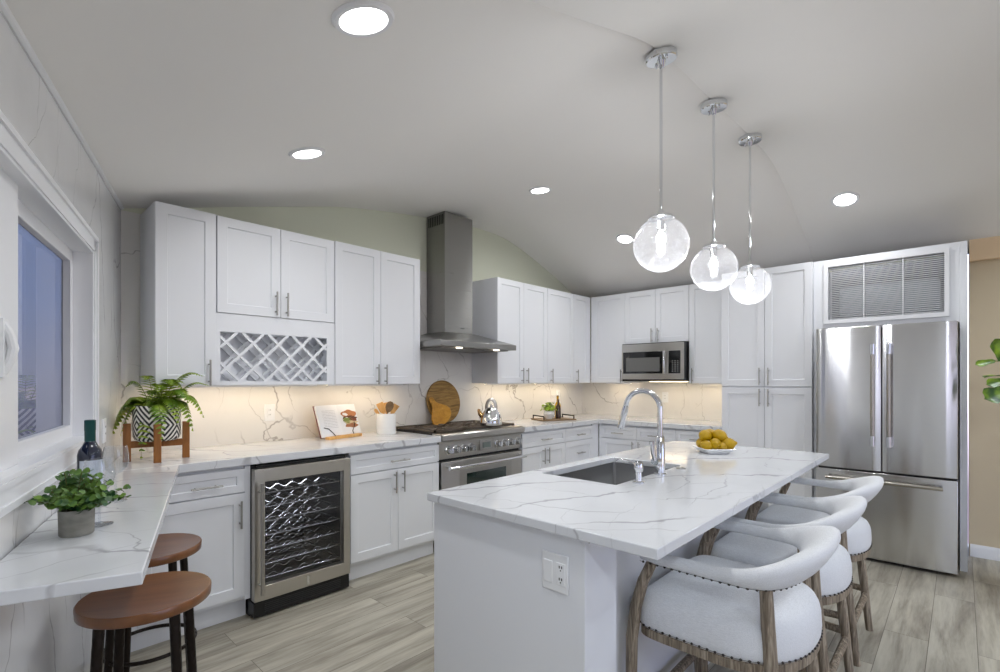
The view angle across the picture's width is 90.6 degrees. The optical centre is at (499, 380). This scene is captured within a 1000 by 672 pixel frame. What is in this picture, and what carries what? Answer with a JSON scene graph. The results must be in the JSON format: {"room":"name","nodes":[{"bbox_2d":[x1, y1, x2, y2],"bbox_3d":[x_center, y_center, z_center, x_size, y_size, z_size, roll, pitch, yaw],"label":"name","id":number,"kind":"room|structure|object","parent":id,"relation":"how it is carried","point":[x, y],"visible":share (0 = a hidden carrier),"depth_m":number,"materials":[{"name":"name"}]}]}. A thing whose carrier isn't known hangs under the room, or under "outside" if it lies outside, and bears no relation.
{"room":"kitchen","nodes":[
{"label":"kitchen","id":0,"kind":"room"},
{"bbox_2d":[0,11,120,671],"bbox_3d":[-0.430,-0.033,-0.198,0.088,2.750,7.150,0,0,-31],"label":"wall","id":1,"kind":"structure","parent":0,"point":[44,635],"depth_m":1.64,"materials":[{"name":"paint"}]},
{"bbox_2d":[0,145,93,484],"bbox_3d":[-1.335,-0.153,1.341,0.096,0.802,1.762,0,0,-31],"label":"window","id":2,"kind":"structure","parent":1,"relation":"in","point":[47,268],"depth_m":1.70,"materials":[{"name":"white paint"}]},
{"bbox_2d":[0,109,98,517],"bbox_3d":[-1.295,-0.153,1.365,0.017,0.944,1.904,0,0,-31],"label":"trim","id":3,"kind":"structure","parent":1,"relation":"attached to","point":[13,493],"depth_m":1.49,"materials":[{"name":"white paint"}]},
{"bbox_2d":[0,0,123,209],"bbox_3d":[-0.548,-0.814,0.099,0.022,0.376,6.381,0,0,-31],"label":"trim","id":4,"kind":"structure","parent":1,"relation":"attached to","point":[4,9],"depth_m":1.52,"materials":[{"name":"white paint"}]},
{"bbox_2d":[0,465,179,605],"bbox_3d":[-1.343,0.443,1.729,0.305,0.030,1.625,0,0,-31],"label":"countertop","id":5,"kind":"structure","parent":1,"relation":"attached to","point":[118,553],"depth_m":1.25,"materials":[{"name":"stone"}]},
{"bbox_2d":[24,467,130,537],"bbox_3d":[-1.183,0.334,1.387,0.243,0.187,0.244,0,0,43],"label":"potted plant","id":6,"kind":"object","parent":5,"relation":"on","point":[76,498],"visible":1,"depth_m":1.35,"materials":[{"name":"plant"}]},
{"bbox_2d":[77,420,102,486],"bbox_3d":[-1.448,0.284,1.746,0.072,0.288,0.072,0,0,43],"label":"wine bottle","id":7,"kind":"object","parent":5,"relation":"on","point":[90,452],"visible":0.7,"depth_m":1.73,"materials":[{"name":"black glass"}]},
{"bbox_2d":[102,418,105,442],"bbox_3d":[-1.901,0.242,2.377,0.009,0.116,0.072,0,0,-31],"label":"outlet plate","id":8,"kind":"object","parent":1,"relation":"attached to","point":[104,419],"visible":1,"depth_m":2.36,"materials":[{"name":"white plastic"}]},
{"bbox_2d":[132,405,180,441],"bbox_3d":[-1.854,0.229,2.675,0.220,0.188,0.220,0,0,43],"label":"pot","id":9,"kind":"object","parent":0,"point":[142,420],"depth_m":2.58,"materials":[{"name":"ceramic"}]},
{"bbox_2d":[123,207,569,292],"bbox_3d":[-0.602,-0.119,4.664,0.118,2.922,5.000,0,0,43],"label":"wall","id":10,"kind":"structure","parent":0,"point":[493,255],"depth_m":4.20,"materials":[{"name":"green paint"}]},
{"bbox_2d":[140,201,215,385],"bbox_3d":[-1.882,-0.472,2.899,0.382,1.008,0.300,0,0,43],"label":"upper cabinet","id":11,"kind":"object","parent":10,"relation":"attached to","point":[178,243],"visible":0.9,"depth_m":2.79,"materials":[{"name":"white paint"}]},
{"bbox_2d":[264,404,274,420],"bbox_3d":[-1.615,0.227,3.467,0.009,0.116,0.072,0,0,43],"label":"outlet plate","id":12,"kind":"object","parent":10,"relation":"attached to","point":[269,409],"visible":1,"depth_m":3.46,"materials":[{"name":"white plastic"}]},
{"bbox_2d":[267,408,271,416],"bbox_3d":[-1.614,0.227,3.465,0.003,0.066,0.032,0,0,43],"label":"socket","id":13,"kind":"object","parent":12,"relation":"attached to","point":[269,410],"depth_m":3.46,"materials":[{"name":"white plastic"}]},
{"bbox_2d":[216,215,334,384],"bbox_3d":[-1.523,-0.472,3.286,0.384,1.007,0.755,0,0,43],"label":"upper cabinet","id":14,"kind":"object","parent":10,"relation":"attached to","point":[275,325],"visible":0.94,"depth_m":3.17,"materials":[{"name":"white paint"}]},
{"bbox_2d":[154,385,316,387],"bbox_3d":[-1.661,0.036,3.203,0.034,0.012,0.980,0,0,43],"label":"light bar","id":15,"kind":"object","parent":14,"relation":"attached to","point":[183,385],"visible":0.6,"depth_m":3.17,"materials":[{"name":"white plastic"}]},
{"bbox_2d":[121,210,581,454],"bbox_3d":[-0.606,-0.251,4.564,0.012,1.465,4.850,0,0,43],"label":"backsplash","id":16,"kind":"structure","parent":10,"relation":"attached to","point":[232,415],"depth_m":3.59,"materials":[{"name":"stone"}]},
{"bbox_2d":[334,241,419,384],"bbox_3d":[-1.011,-0.472,3.833,0.382,1.008,0.741,0,0,43],"label":"upper cabinet","id":17,"kind":"object","parent":10,"relation":"attached to","point":[377,293],"visible":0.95,"depth_m":3.69,"materials":[{"name":"white paint"}]},
{"bbox_2d":[327,384,402,385],"bbox_3d":[-1.043,0.036,3.865,0.034,0.012,0.670,0,0,43],"label":"light bar","id":18,"kind":"object","parent":17,"relation":"attached to","point":[333,384],"visible":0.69,"depth_m":3.81,"materials":[{"name":"white plastic"}]},
{"bbox_2d":[420,211,515,352],"bbox_3d":[-0.371,-0.870,4.374,0.588,1.221,0.892,0,0,43],"label":"range hood","id":19,"kind":"object","parent":10,"relation":"attached to","point":[449,235],"visible":0.94,"depth_m":4.40,"materials":[{"name":"silver metal"}]},
{"bbox_2d":[472,277,546,382],"bbox_3d":[0.127,-0.473,5.053,0.382,1.006,0.770,0,0,43],"label":"upper cabinet","id":20,"kind":"object","parent":10,"relation":"attached to","point":[503,310],"visible":1,"depth_m":4.86,"materials":[{"name":"white paint"}]},
{"bbox_2d":[484,383,530,384],"bbox_3d":[0.089,0.036,5.079,0.034,0.012,0.690,0,0,43],"label":"light bar","id":21,"kind":"object","parent":20,"relation":"attached to","point":[484,383],"visible":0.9,"depth_m":5.00,"materials":[{"name":"white plastic"}]},
{"bbox_2d":[547,288,572,382],"bbox_3d":[0.554,-0.473,5.512,0.382,1.006,0.478,0,0,43],"label":"upper cabinet","id":22,"kind":"object","parent":10,"relation":"attached to","point":[559,303],"visible":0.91,"depth_m":5.40,"materials":[{"name":"white paint"}]},
{"bbox_2d":[534,383,574,383],"bbox_3d":[0.634,0.036,5.664,0.034,0.012,0.750,0,0,43],"label":"light bar","id":23,"kind":"object","parent":22,"relation":"attached to","point":[534,383],"visible":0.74,"depth_m":5.62,"materials":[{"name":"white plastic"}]},
{"bbox_2d":[573,294,589,382],"bbox_3d":[0.838,-0.473,5.816,0.382,1.006,0.348,0,0,43],"label":"upper cabinet","id":24,"kind":"object","parent":10,"relation":"attached to","point":[581,304],"visible":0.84,"depth_m":5.71,"materials":[{"name":"white paint"}]},
{"bbox_2d":[5,0,999,299],"bbox_3d":[1.091,-1.049,1.389,6.900,1.122,7.320,0,0,43],"label":"ceiling","id":25,"kind":"structure","parent":0,"point":[464,108],"depth_m":2.46,"materials":[{"name":"white paint"}]},
{"bbox_2d":[288,147,324,159],"bbox_3d":[-0.976,-1.148,2.499,0.173,0.058,0.180,0,0,-43],"label":"recessed light","id":26,"kind":"object","parent":25,"relation":"in","point":[305,153],"visible":1,"depth_m":2.49,"materials":[{"name":"white paint"}]},
{"bbox_2d":[331,0,394,36],"bbox_3d":[-0.393,-1.039,1.423,0.180,0.058,0.174,0,0,39],"label":"recessed light","id":27,"kind":"object","parent":25,"relation":"in","point":[357,18],"visible":1,"depth_m":1.41,"materials":[{"name":"white paint"}]},
{"bbox_2d":[529,186,550,193],"bbox_3d":[0.317,-1.505,3.916,0.179,0.029,0.180,0,0,-43],"label":"recessed light","id":28,"kind":"object","parent":25,"relation":"in","point":[539,189],"visible":1,"depth_m":3.90,"materials":[{"name":"white paint"}]},
{"bbox_2d":[616,234,633,243],"bbox_3d":[1.222,-1.381,4.834,0.180,0.068,0.170,0,0,39],"label":"recessed light","id":29,"kind":"object","parent":25,"relation":"in","point":[621,238],"visible":1,"depth_m":4.82,"materials":[{"name":"white paint"}]},
{"bbox_2d":[633,46,689,271],"bbox_3d":[0.711,-0.966,2.185,0.238,0.974,0.238,0,0,43],"label":"pendant light","id":30,"kind":"object","parent":25,"relation":"hanging from","point":[663,56],"visible":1,"depth_m":2.18,"materials":[{"name":"glass"}]},
{"bbox_2d":[690,98,733,290],"bbox_3d":[1.146,-0.984,2.651,0.238,1.011,0.238,0,0,43],"label":"pendant light","id":31,"kind":"object","parent":25,"relation":"hanging from","point":[716,105],"visible":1,"depth_m":2.65,"materials":[{"name":"glass"}]},
{"bbox_2d":[729,132,771,303],"bbox_3d":[1.571,-1.004,3.107,0.238,1.054,0.238,0,0,43],"label":"pendant light","id":32,"kind":"object","parent":25,"relation":"hanging from","point":[749,139],"visible":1,"depth_m":3.10,"materials":[{"name":"silver metal"}]},
{"bbox_2d":[831,191,859,206],"bbox_3d":[2.576,-1.351,3.692,0.180,0.070,0.170,0,0,39],"label":"recessed light","id":33,"kind":"object","parent":25,"relation":"in","point":[848,198],"visible":1,"depth_m":3.68,"materials":[{"name":"white paint"}]},
{"bbox_2d":[102,541,999,671],"bbox_3d":[1.031,1.372,1.363,7.150,0.060,7.800,0,0,43],"label":"floor","id":34,"kind":"structure","parent":0,"point":[924,620],"depth_m":2.67,"materials":[{"name":"brown wood"}]},
{"bbox_2d":[73,571,210,671],"bbox_3d":[-1.169,1.022,1.637,0.370,0.641,0.370,0,0,-22],"label":"bar stool","id":35,"kind":"object","parent":34,"relation":"on","point":[162,595],"visible":0.91,"depth_m":1.58,"materials":[{"name":"brown wood"}]},
{"bbox_2d":[103,533,201,671],"bbox_3d":[-1.476,1.022,2.090,0.370,0.641,0.370,0,0,-22],"label":"bar stool","id":36,"kind":"object","parent":34,"relation":"on","point":[170,548],"visible":0.48,"depth_m":2.08,"materials":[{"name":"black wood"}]},
{"bbox_2d":[104,465,249,651],"bbox_3d":[-1.833,0.908,2.736,0.638,0.868,0.653,0,0,43],"label":"base cabinet","id":37,"kind":"object","parent":34,"relation":"on","point":[213,505],"visible":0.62,"depth_m":2.66,"materials":[{"name":"white paint"}]},
{"bbox_2d":[246,454,349,617],"bbox_3d":[-1.370,0.911,3.156,0.674,0.862,0.588,0,0,43],"label":"wine cooler","id":38,"kind":"object","parent":34,"relation":"on","point":[300,508],"visible":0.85,"depth_m":3.14,"materials":[{"name":"silver metal"}]},
{"bbox_2d":[249,574,348,617],"bbox_3d":[-1.199,1.289,2.997,0.082,0.082,0.588,0,0,43],"label":"grille","id":39,"kind":"object","parent":38,"relation":"attached to","point":[285,599],"depth_m":2.93,"materials":[{"name":"black"}]},
{"bbox_2d":[265,474,339,493],"bbox_3d":[-1.397,0.650,3.182,0.500,0.026,0.532,0,0,43],"label":"wire shelf","id":40,"kind":"object","parent":38,"relation":"attached to","point":[329,478],"depth_m":3.23,"materials":[{"name":"grey"}]},
{"bbox_2d":[265,481,339,507],"bbox_3d":[-1.397,0.732,3.182,0.500,0.026,0.532,0,0,43],"label":"wire shelf","id":41,"kind":"object","parent":38,"relation":"attached to","point":[331,490],"depth_m":3.28,"materials":[{"name":"grey"}]},
{"bbox_2d":[265,493,339,521],"bbox_3d":[-1.397,0.814,3.182,0.500,0.026,0.532,0,0,43],"label":"wire shelf","id":42,"kind":"object","parent":38,"relation":"attached to","point":[334,503],"depth_m":3.27,"materials":[{"name":"grey"}]},
{"bbox_2d":[265,504,339,535],"bbox_3d":[-1.397,0.896,3.182,0.500,0.026,0.532,0,0,43],"label":"wire shelf","id":43,"kind":"object","parent":38,"relation":"attached to","point":[333,515],"depth_m":3.28,"materials":[{"name":"grey"}]},
{"bbox_2d":[265,516,339,549],"bbox_3d":[-1.397,0.978,3.182,0.500,0.026,0.532,0,0,43],"label":"wire shelf","id":44,"kind":"object","parent":38,"relation":"attached to","point":[332,527],"depth_m":3.28,"materials":[{"name":"grey"}]},
{"bbox_2d":[265,528,339,564],"bbox_3d":[-1.397,1.060,3.182,0.500,0.026,0.532,0,0,43],"label":"wire shelf","id":45,"kind":"object","parent":38,"relation":"attached to","point":[334,540],"depth_m":3.27,"materials":[{"name":"grey"}]},
{"bbox_2d":[265,539,339,578],"bbox_3d":[-1.397,1.142,3.182,0.500,0.026,0.532,0,0,43],"label":"wire shelf","id":46,"kind":"object","parent":38,"relation":"attached to","point":[332,552],"depth_m":3.26,"materials":[{"name":"grey"}]},
{"bbox_2d":[344,443,438,580],"bbox_3d":[-0.929,0.908,3.705,0.638,0.868,0.750,0,0,43],"label":"base cabinet","id":47,"kind":"object","parent":34,"relation":"on","point":[392,516],"visible":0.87,"depth_m":3.48,"materials":[{"name":"white paint"}]},
{"bbox_2d":[103,431,440,472],"bbox_3d":[-1.382,0.451,3.246,0.649,0.045,2.045,0,0,43],"label":"countertop","id":48,"kind":"structure","parent":47,"relation":"on","point":[223,456],"depth_m":3.01,"materials":[{"name":"stone"}]},
{"bbox_2d":[123,421,189,462],"bbox_3d":[-1.854,0.328,2.675,0.232,0.200,0.232,0,0,10],"label":"plant stand","id":49,"kind":"object","parent":48,"relation":"on","point":[184,441],"visible":0.88,"depth_m":2.60,"materials":[{"name":"brown wood"}]},
{"bbox_2d":[112,372,207,457],"bbox_3d":[-1.859,0.180,2.674,0.456,0.447,0.268,0,0,-4],"label":"potted fern","id":50,"kind":"object","parent":49,"relation":"on","point":[147,411],"visible":0.98,"depth_m":2.62,"materials":[{"name":"green plant"}]},
{"bbox_2d":[325,422,361,439],"bbox_3d":[-1.224,0.329,3.715,0.191,0.202,0.326,0,0,29],"label":"book stand","id":51,"kind":"object","parent":48,"relation":"on","point":[354,434],"visible":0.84,"depth_m":3.65,"materials":[{"name":"brown wood"}]},
{"bbox_2d":[312,404,360,438],"bbox_3d":[-1.212,0.301,3.712,0.110,0.234,0.388,0,0,29],"label":"cookbook","id":52,"kind":"object","parent":51,"relation":"on","point":[340,419],"visible":0.99,"depth_m":3.67,"materials":[{"name":"white"}]},
{"bbox_2d":[340,410,357,426],"bbox_3d":[-1.151,0.294,3.794,0.050,0.137,0.166,0,0,29],"label":"picture","id":53,"kind":"object","parent":52,"relation":"attached to","point":[347,417],"depth_m":3.78,"materials":[{"name":"multicoloured"}]},
{"bbox_2d":[376,413,395,434],"bbox_3d":[-0.909,0.346,3.952,0.154,0.163,0.154,0,0,43],"label":"utensil crock","id":54,"kind":"object","parent":48,"relation":"on","point":[385,423],"visible":0.94,"depth_m":3.89,"materials":[{"name":"white ceramic"}]},
{"bbox_2d":[376,402,385,413],"bbox_3d":[-0.924,0.290,3.950,0.129,0.237,0.013,0,0,-5],"label":"wooden spatula","id":55,"kind":"object","parent":54,"relation":"in","point":[381,407],"visible":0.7,"depth_m":3.94,"materials":[{"name":"brown wood"}]},
{"bbox_2d":[386,401,393,413],"bbox_3d":[-0.902,0.287,3.948,0.114,0.241,0.020,0,0,12],"label":"wooden spoon","id":56,"kind":"object","parent":54,"relation":"in","point":[389,406],"visible":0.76,"depth_m":3.94,"materials":[{"name":"brown wood"}]},
{"bbox_2d":[390,403,398,413],"bbox_3d":[-0.883,0.297,3.960,0.154,0.224,0.018,0,0,-14],"label":"wooden turner","id":57,"kind":"object","parent":54,"relation":"in","point":[395,407],"visible":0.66,"depth_m":3.96,"materials":[{"name":"brown wood"}]},
{"bbox_2d":[396,420,526,489],"bbox_3d":[-0.328,0.866,4.327,0.708,0.952,0.968,0,0,43],"label":"range cooker","id":58,"kind":"object","parent":34,"relation":"on","point":[470,452],"visible":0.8,"depth_m":4.11,"materials":[{"name":"silver metal"}]},
{"bbox_2d":[429,397,450,424],"bbox_3d":[-0.538,0.283,4.486,0.075,0.265,0.236,0,0,43],"label":"paddle board","id":59,"kind":"object","parent":58,"relation":"on","point":[441,413],"visible":0.89,"depth_m":4.46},
{"bbox_2d":[426,380,459,421],"bbox_3d":[-0.524,0.197,4.598,0.080,0.393,0.396,0,0,43],"label":"cutting board","id":60,"kind":"object","parent":58,"relation":"on","point":[443,392],"visible":0.77,"depth_m":4.61,"materials":[{"name":"brown wood"}]},
{"bbox_2d":[396,425,510,434],"bbox_3d":[-0.379,0.428,4.374,0.570,0.017,0.964,0,0,43],"label":"cooktop","id":61,"kind":"object","parent":58,"relation":"in","point":[419,430],"depth_m":4.13,"materials":[{"name":"black"}]},
{"bbox_2d":[477,398,501,425],"bbox_3d":[-0.077,0.274,4.345,0.198,0.238,0.198,0,0,-41],"label":"kettle","id":62,"kind":"object","parent":58,"relation":"on","point":[490,416],"visible":1,"depth_m":4.29,"materials":[{"name":"silver metal"}]},
{"bbox_2d":[518,428,564,472],"bbox_3d":[0.226,0.908,4.944,0.638,0.868,0.667,0,0,43],"label":"base cabinet","id":63,"kind":"object","parent":34,"relation":"on","point":[542,448],"visible":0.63,"depth_m":4.72,"materials":[{"name":"white paint"}]},
{"bbox_2d":[564,424,597,463],"bbox_3d":[0.670,0.908,5.420,0.638,0.868,0.628,0,0,43],"label":"base cabinet","id":64,"kind":"object","parent":34,"relation":"on","point":[581,442],"visible":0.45,"depth_m":5.21,"materials":[{"name":"white paint"}]},
{"bbox_2d":[434,502,768,671],"bbox_3d":[0.733,0.900,2.461,0.686,0.884,2.160,0,0,43],"label":"kitchen island","id":65,"kind":"object","parent":34,"relation":"on","point":[493,612],"visible":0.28,"depth_m":1.67,"materials":[{"name":"white paint"}]},
{"bbox_2d":[542,550,568,595],"bbox_3d":[0.167,0.585,1.506,0.098,0.116,0.009,0,0,43],"label":"outlet plate","id":66,"kind":"object","parent":65,"relation":"attached to","point":[555,567],"visible":1,"depth_m":1.50,"materials":[{"name":"white plastic"}]},
{"bbox_2d":[544,558,551,582],"bbox_3d":[0.148,0.585,1.521,0.032,0.068,0.004,0,0,43],"label":"rocker switch","id":67,"kind":"object","parent":66,"relation":"attached to","point":[547,561],"depth_m":1.52,"materials":[{"name":"white plastic"}]},
{"bbox_2d":[556,562,564,586],"bbox_3d":[0.183,0.585,1.488,0.032,0.068,0.004,0,0,43],"label":"socket","id":68,"kind":"object","parent":66,"relation":"attached to","point":[560,566],"depth_m":1.49,"materials":[{"name":"white plastic"}]},
{"bbox_2d":[427,441,828,559],"bbox_3d":[0.820,0.443,2.382,0.926,0.030,2.226,0,0,43],"label":"island countertop","id":69,"kind":"structure","parent":65,"relation":"on","point":[652,519],"depth_m":1.84,"materials":[{"name":"stone"}]},
{"bbox_2d":[557,462,666,484],"bbox_3d":[0.554,0.567,2.391,0.425,0.218,0.692,0,0,43],"label":"sink","id":70,"kind":"object","parent":69,"relation":"in","point":[614,473],"visible":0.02,"depth_m":2.68,"materials":[{"name":"silver metal"}]},
{"bbox_2d":[616,458,644,483],"bbox_3d":[0.553,0.381,2.089,0.122,0.095,0.052,0,0,43],"label":"soap dispenser","id":71,"kind":"object","parent":69,"relation":"on","point":[638,465],"visible":1,"depth_m":2.05,"materials":[{"name":"silver metal"}]},
{"bbox_2d":[618,388,665,475],"bbox_3d":[0.643,0.233,2.293,0.242,0.391,0.101,0,0,43],"label":"kitchen faucet","id":72,"kind":"object","parent":69,"relation":"on","point":[658,454],"visible":1,"depth_m":2.24,"materials":[{"name":"silver metal"}]},
{"bbox_2d":[654,436,665,475],"bbox_3d":[0.727,0.340,2.246,0.054,0.176,0.054,0,0,43],"label":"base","id":73,"kind":"object","parent":72,"relation":"attached to","point":[660,440],"depth_m":2.23,"materials":[{"name":"silver metal"}]},
{"bbox_2d":[692,445,735,453],"bbox_3d":[1.263,0.412,2.924,0.190,0.032,0.190,0,0,-5],"label":"fruit plate","id":74,"kind":"object","parent":69,"relation":"on","point":[708,451],"visible":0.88,"depth_m":2.85,"materials":[{"name":"white ceramic"}]},
{"bbox_2d":[696,438,702,447],"bbox_3d":[1.201,0.374,2.941,0.071,0.066,0.071,0,0,-5],"label":"lemon","id":75,"kind":"object","parent":74,"relation":"on","point":[699,440],"visible":0.45,"depth_m":2.92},
{"bbox_2d":[699,430,711,440],"bbox_3d":[1.212,0.328,2.924,0.072,0.070,0.075,0,0,19],"label":"lemon","id":76,"kind":"object","parent":75,"relation":"on","point":[704,435],"visible":0.98,"depth_m":2.90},
{"bbox_2d":[700,440,712,448],"bbox_3d":[1.206,0.382,2.883,0.068,0.064,0.066,0,0,31],"label":"lemon","id":77,"kind":"object","parent":74,"relation":"on","point":[706,444],"visible":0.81,"depth_m":2.86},
{"bbox_2d":[710,438,720,448],"bbox_3d":[1.252,0.370,2.878,0.071,0.065,0.071,0,0,-36],"label":"lemon","id":78,"kind":"object","parent":74,"relation":"on","point":[716,443],"visible":0.93,"depth_m":2.85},
{"bbox_2d":[718,442,726,448],"bbox_3d":[1.291,0.388,2.877,0.058,0.054,0.059,0,0,-15],"label":"lemon","id":79,"kind":"object","parent":74,"relation":"on","point":[723,445],"visible":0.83,"depth_m":2.85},
{"bbox_2d":[721,438,736,448],"bbox_3d":[1.335,0.374,2.899,0.079,0.073,0.080,0,0,-26],"label":"lemon","id":80,"kind":"object","parent":74,"relation":"on","point":[730,443],"visible":0.61,"depth_m":2.87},
{"bbox_2d":[711,429,727,440],"bbox_3d":[1.295,0.326,2.920,0.076,0.074,0.078,0,0,-19],"label":"lemon","id":81,"kind":"object","parent":80,"relation":"on","point":[719,434],"visible":0.95,"depth_m":2.89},
{"bbox_2d":[599,423,676,455],"bbox_3d":[1.602,0.908,5.365,0.869,0.868,0.638,0,0,43],"label":"base cabinet","id":82,"kind":"object","parent":34,"relation":"on","point":[612,439],"visible":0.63,"depth_m":5.23,"materials":[{"name":"white paint"}]},
{"bbox_2d":[676,429,701,441],"bbox_3d":[2.080,0.908,4.919,0.432,0.868,0.638,0,0,43],"label":"base cabinet","id":83,"kind":"object","parent":34,"relation":"on","point":[687,435],"visible":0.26,"depth_m":4.79,"materials":[{"name":"white paint"}]},
{"bbox_2d":[502,414,721,431],"bbox_3d":[1.105,0.451,4.971,1.934,0.045,1.921,0,0,43],"label":"countertop","id":84,"kind":"structure","parent":83,"relation":"on","point":[530,425],"depth_m":5.11,"materials":[{"name":"stone"}]},
{"bbox_2d":[531,414,575,420],"bbox_3d":[0.578,0.401,5.341,0.410,0.055,0.270,0,0,-25],"label":"serving tray","id":85,"kind":"object","parent":84,"relation":"on","point":[562,417],"visible":0.98,"depth_m":5.26,"materials":[{"name":"brown wood"}]},
{"bbox_2d":[540,402,556,418],"bbox_3d":[0.529,0.324,5.321,0.185,0.179,0.171,0,0,43],"label":"potted herb","id":86,"kind":"object","parent":85,"relation":"on","point":[549,414],"visible":1,"depth_m":5.28,"materials":[{"name":"plant"}]},
{"bbox_2d":[543,411,554,418],"bbox_3d":[0.529,0.373,5.319,0.122,0.082,0.120,0,0,43],"label":"plant pot","id":87,"kind":"object","parent":85,"relation":"on","point":[548,414],"depth_m":5.28,"materials":[{"name":"white ceramic"}]},
{"bbox_2d":[556,399,560,418],"bbox_3d":[0.630,0.308,5.352,0.058,0.212,0.058,0,0,43],"label":"vinegar bottle","id":88,"kind":"object","parent":85,"relation":"on","point":[558,411],"visible":1,"depth_m":5.33,"materials":[{"name":"brown"}]},
{"bbox_2d":[626,520,840,671],"bbox_3d":[0.840,0.921,1.730,0.567,0.844,0.613,0,0,43],"label":"counter stool","id":89,"kind":"object","parent":34,"relation":"on","point":[731,614],"visible":0.99,"depth_m":1.56,"materials":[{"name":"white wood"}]},
{"bbox_2d":[640,555,821,663],"bbox_3d":[0.829,0.770,1.740,0.501,0.142,0.562,0,0,43],"label":"seat cushion","id":90,"kind":"object","parent":89,"relation":"on","point":[722,622],"depth_m":1.56,"materials":[{"name":"white fabric"}]},
{"bbox_2d":[722,262,813,505],"bbox_3d":[2.503,0.183,4.521,0.718,2.318,0.662,0,0,43],"label":"pantry cabinet","id":91,"kind":"object","parent":34,"relation":"on","point":[768,339],"visible":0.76,"depth_m":4.27,"materials":[{"name":"white paint"}]},
{"bbox_2d":[703,495,866,671],"bbox_3d":[1.260,0.921,2.182,0.567,0.844,0.613,0,0,43],"label":"counter stool","id":92,"kind":"object","parent":34,"relation":"on","point":[831,584],"visible":0.44,"depth_m":2.05,"materials":[{"name":"white fabric"}]},
{"bbox_2d":[711,532,851,596],"bbox_3d":[1.250,0.770,2.191,0.501,0.142,0.562,0,0,43],"label":"seat cushion","id":93,"kind":"object","parent":92,"relation":"on","point":[834,579],"depth_m":2.03,"materials":[{"name":"white fabric"}]},
{"bbox_2d":[753,476,883,666],"bbox_3d":[1.681,0.921,2.633,0.567,0.844,0.613,0,0,43],"label":"counter stool","id":94,"kind":"object","parent":34,"relation":"on","point":[857,540],"visible":0.46,"depth_m":2.52,"materials":[{"name":"white fabric"}]},
{"bbox_2d":[756,504,871,555],"bbox_3d":[1.671,0.770,2.643,0.501,0.142,0.562,0,0,43],"label":"seat cushion","id":95,"kind":"object","parent":94,"relation":"on","point":[857,540],"depth_m":2.51,"materials":[{"name":"white fabric"}]},
{"bbox_2d":[816,321,957,574],"bbox_3d":[2.990,0.469,3.831,0.823,1.745,0.734,0,0,43],"label":"refrigerator","id":96,"kind":"object","parent":34,"relation":"on","point":[887,395],"visible":0.94,"depth_m":3.54,"materials":[{"name":"grey"}]},
{"bbox_2d":[814,241,967,571],"bbox_3d":[3.129,0.183,3.986,0.925,2.318,0.590,0,0,43],"label":"refrigerator surround","id":97,"kind":"object","parent":34,"relation":"on","point":[958,251],"visible":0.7,"depth_m":3.50,"materials":[{"name":"white paint"}]},
{"bbox_2d":[824,248,948,323],"bbox_3d":[2.971,-0.698,3.830,0.757,0.485,0.179,0,0,43],"label":"glass cabinet","id":98,"kind":"object","parent":97,"relation":"attached to","point":[913,289],"visible":1,"depth_m":3.77,"materials":[{"name":"white paint"}]},
{"bbox_2d":[975,339,999,402],"bbox_3d":[3.193,0.457,2.859,0.775,1.771,0.451,0,0,-26],"label":"fiddle leaf fig","id":99,"kind":"object","parent":34,"relation":"on","point":[992,393],"visible":1,"depth_m":2.86,"materials":[{"name":"green plant"}]},
{"bbox_2d":[590,255,943,456],"bbox_3d":[2.362,0.042,5.209,3.710,2.600,0.118,0,0,43],"label":"wall","id":100,"kind":"structure","parent":0,"point":[940,255],"depth_m":4.42,"materials":[{"name":"white paint"}]},
{"bbox_2d":[591,293,638,382],"bbox_3d":[1.340,-0.473,5.797,0.442,1.006,0.382,0,0,43],"label":"upper cabinet","id":101,"kind":"object","parent":100,"relation":"attached to","point":[607,312],"visible":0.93,"depth_m":5.69,"materials":[{"name":"white paint"}]},
{"bbox_2d":[582,348,721,420],"bbox_3d":[1.806,0.037,5.639,2.050,0.890,0.012,0,0,43],"label":"backsplash","id":102,"kind":"structure","parent":100,"relation":"attached to","point":[686,400],"depth_m":5.65,"materials":[{"name":"stone"}]},
{"bbox_2d":[625,285,688,343],"bbox_3d":[1.766,-0.688,5.400,0.718,0.576,0.382,0,0,43],"label":"upper cabinet","id":103,"kind":"object","parent":100,"relation":"attached to","point":[662,314],"visible":0.88,"depth_m":5.26,"materials":[{"name":"white paint"}]},
{"bbox_2d":[622,341,688,380],"bbox_3d":[1.728,-0.192,5.355,0.694,0.407,0.491,0,0,43],"label":"microwave oven","id":104,"kind":"object","parent":103,"relation":"attached to","point":[659,361],"visible":0.96,"depth_m":5.17,"materials":[{"name":"silver metal"}]},
{"bbox_2d":[662,392,667,401],"bbox_3d":[1.861,0.192,5.574,0.072,0.116,0.009,0,0,43],"label":"outlet plate","id":105,"kind":"object","parent":100,"relation":"attached to","point":[664,394],"visible":1,"depth_m":5.57,"materials":[{"name":"white plastic"}]},
{"bbox_2d":[689,280,721,382],"bbox_3d":[2.181,-0.473,5.013,0.410,1.006,0.382,0,0,43],"label":"upper cabinet","id":106,"kind":"object","parent":100,"relation":"attached to","point":[705,307],"visible":0.59,"depth_m":4.94,"materials":[{"name":"white paint"}]},
{"bbox_2d":[969,259,999,554],"bbox_3d":[4.842,-0.008,2.813,3.155,2.700,0.280,0,0,43],"label":"wall","id":107,"kind":"structure","parent":0,"point":[984,276],"depth_m":3.73,"materials":[{"name":"beige paint"}]},
{"bbox_2d":[969,236,999,261],"bbox_3d":[4.728,-0.996,2.691,3.155,0.185,0.055,0,0,43],"label":"trim","id":108,"kind":"structure","parent":107,"relation":"attached to","point":[988,248],"depth_m":3.69,"materials":[{"name":"beige paint"}]},
{"bbox_2d":[970,544,999,560],"bbox_3d":[4.743,1.296,2.704,3.150,0.092,0.016,0,0,43],"label":"baseboard","id":109,"kind":"structure","parent":107,"relation":"attached to","point":[991,553],"depth_m":3.72,"materials":[{"name":"white paint"}]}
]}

